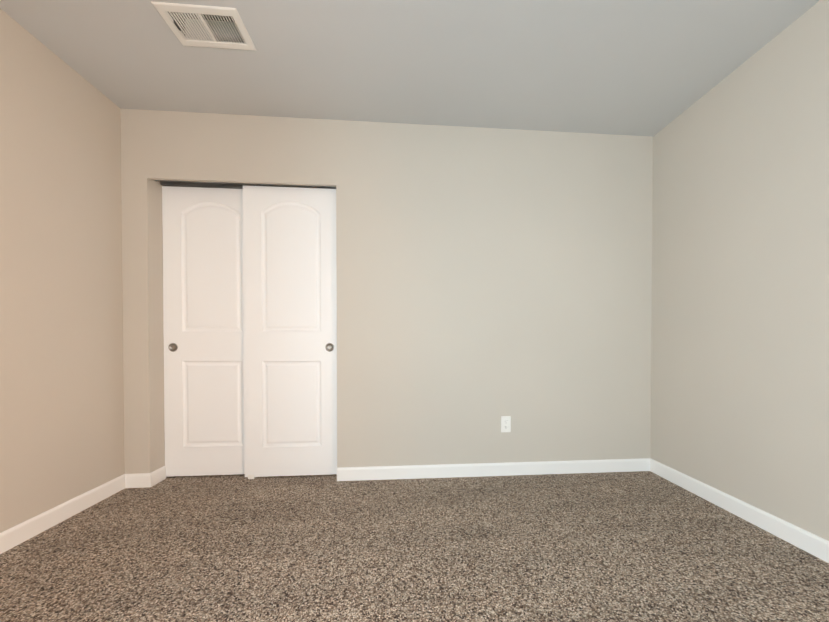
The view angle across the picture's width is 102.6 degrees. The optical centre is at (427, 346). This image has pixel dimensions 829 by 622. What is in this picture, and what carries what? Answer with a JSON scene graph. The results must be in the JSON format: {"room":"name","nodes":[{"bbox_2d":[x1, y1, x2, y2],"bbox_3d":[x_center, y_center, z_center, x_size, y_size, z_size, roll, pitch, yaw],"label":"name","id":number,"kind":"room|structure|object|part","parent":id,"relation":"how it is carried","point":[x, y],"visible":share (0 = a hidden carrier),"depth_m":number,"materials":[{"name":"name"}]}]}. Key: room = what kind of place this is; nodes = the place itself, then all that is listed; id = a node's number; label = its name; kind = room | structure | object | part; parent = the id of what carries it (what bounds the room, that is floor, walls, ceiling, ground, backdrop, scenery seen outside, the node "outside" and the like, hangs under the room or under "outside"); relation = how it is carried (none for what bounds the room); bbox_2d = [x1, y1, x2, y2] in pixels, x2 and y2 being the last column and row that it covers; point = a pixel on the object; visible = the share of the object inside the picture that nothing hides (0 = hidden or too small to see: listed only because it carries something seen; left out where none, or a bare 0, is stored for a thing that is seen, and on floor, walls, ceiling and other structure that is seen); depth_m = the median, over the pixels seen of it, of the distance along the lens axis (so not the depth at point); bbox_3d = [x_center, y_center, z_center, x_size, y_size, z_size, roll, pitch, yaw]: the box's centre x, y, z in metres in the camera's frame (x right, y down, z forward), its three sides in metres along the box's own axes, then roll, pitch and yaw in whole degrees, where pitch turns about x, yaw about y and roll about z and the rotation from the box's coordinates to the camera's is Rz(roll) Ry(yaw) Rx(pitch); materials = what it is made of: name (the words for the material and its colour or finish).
{"room":"empty bedroom","nodes":[
{"label":"empty bedroom","id":0,"kind":"room"},
{"bbox_2d":[0,9,165,532],"bbox_3d":[-1.902,-0.287,0.514,0.100,2.460,5.128,0,1,-5],"label":"wall","id":1,"kind":"structure","parent":0,"point":[61,378],"depth_m":1.74,"materials":[{"name":"beige paint"}]},
{"bbox_2d":[0,474,124,553],"bbox_3d":[-1.813,0.903,0.125,0.013,0.090,4.108,0,1,-5],"label":"baseboard","id":2,"kind":"structure","parent":1,"relation":"attached to","point":[18,534],"depth_m":1.73,"materials":[{"name":"white paint"}]},
{"bbox_2d":[120,109,652,473],"bbox_3d":[-0.172,-0.311,2.388,3.650,2.460,0.170,0,1,-5],"label":"wall","id":3,"kind":"structure","parent":0,"point":[487,278],"depth_m":2.33,"materials":[{"name":"beige paint"}]},
{"bbox_2d":[125,473,150,487],"bbox_3d":[-1.899,0.877,2.172,0.170,0.090,0.013,0,1,-5],"label":"baseboard","id":4,"kind":"structure","parent":3,"relation":"attached to","point":[138,480],"depth_m":2.17,"materials":[{"name":"white paint"}]},
{"bbox_2d":[150,466,165,486],"bbox_3d":[-1.826,0.876,2.242,0.013,0.090,0.141,0,1,-5],"label":"baseboard","id":5,"kind":"structure","parent":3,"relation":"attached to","point":[158,475],"depth_m":2.24,"materials":[{"name":"white paint"}]},
{"bbox_2d":[155,180,335,188],"bbox_3d":[-1.235,-1.144,2.330,1.209,0.061,0.114,0,1,-5],"label":"track","id":6,"kind":"object","parent":3,"relation":"attached to","point":[202,184],"visible":0.21,"depth_m":2.31,"materials":[{"name":"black metal"}]},
{"bbox_2d":[162,186,244,476],"bbox_3d":[-1.516,-0.101,2.346,0.645,2.018,0.038,0,1,-5],"label":"closet door","id":7,"kind":"structure","parent":6,"relation":"hanging from","point":[203,310],"depth_m":2.33,"materials":[{"name":"white paint"}]},
{"bbox_3d":[-1.775,0.005,2.312,0.060,0.060,0.008,0,1,-5],"label":"knob","id":8,"kind":"part","parent":7,"relation":"part of","materials":[{"name":"grey metal"}]},
{"bbox_2d":[243,185,336,476],"bbox_3d":[-0.954,-0.101,2.336,0.645,2.018,0.038,0,1,-5],"label":"closet door","id":9,"kind":"structure","parent":6,"relation":"hanging from","point":[290,323],"depth_m":2.32,"materials":[{"name":"white paint"}]},
{"bbox_3d":[-0.693,0.005,2.344,0.060,0.060,0.008,0,1,-5],"label":"knob","id":10,"kind":"part","parent":9,"relation":"part of","materials":[{"name":"grey metal"}]},
{"bbox_2d":[337,458,649,480],"bbox_3d":[0.516,0.875,2.366,2.284,0.090,0.013,0,1,-5],"label":"baseboard","id":11,"kind":"structure","parent":3,"relation":"attached to","point":[473,470],"depth_m":2.35,"materials":[{"name":"white paint"}]},
{"bbox_2d":[501,416,510,431],"bbox_3d":[0.559,0.555,2.368,0.070,0.115,0.007,0,1,-5],"label":"outlet","id":12,"kind":"object","parent":3,"relation":"attached to","point":[505,423],"visible":1,"depth_m":2.37,"materials":[{"name":"white plastic"}]},
{"bbox_2d":[0,0,819,136],"bbox_3d":[-0.034,-1.569,0.648,3.850,0.100,5.128,0,1,-5],"label":"ceiling","id":13,"kind":"structure","parent":0,"point":[651,68],"depth_m":1.75,"materials":[{"name":"white paint"}]},
{"bbox_2d":[151,1,255,50],"bbox_3d":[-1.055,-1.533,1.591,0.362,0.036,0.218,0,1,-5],"label":"ceiling vent","id":14,"kind":"object","parent":13,"relation":"in","point":[163,9],"visible":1,"depth_m":1.57,"materials":[{"name":"white metal"}]},
{"bbox_2d":[0,471,828,621],"bbox_3d":[-0.034,0.966,0.680,3.850,0.050,5.128,0,1,-5],"label":"floor","id":15,"kind":"structure","parent":0,"point":[642,546],"depth_m":1.46,"materials":[{"name":"carpet"}]},
{"bbox_2d":[650,0,828,540],"bbox_3d":[1.835,-0.291,0.815,0.100,2.460,5.128,0,1,-5],"label":"wall","id":16,"kind":"structure","parent":0,"point":[740,327],"depth_m":1.75,"materials":[{"name":"beige paint"}]},
{"bbox_2d":[650,458,828,562],"bbox_3d":[1.812,0.899,0.416,0.013,0.090,4.108,0,1,-5],"label":"baseboard","id":17,"kind":"structure","parent":16,"relation":"attached to","point":[807,541],"depth_m":1.74,"materials":[{"name":"white paint"}]}
]}

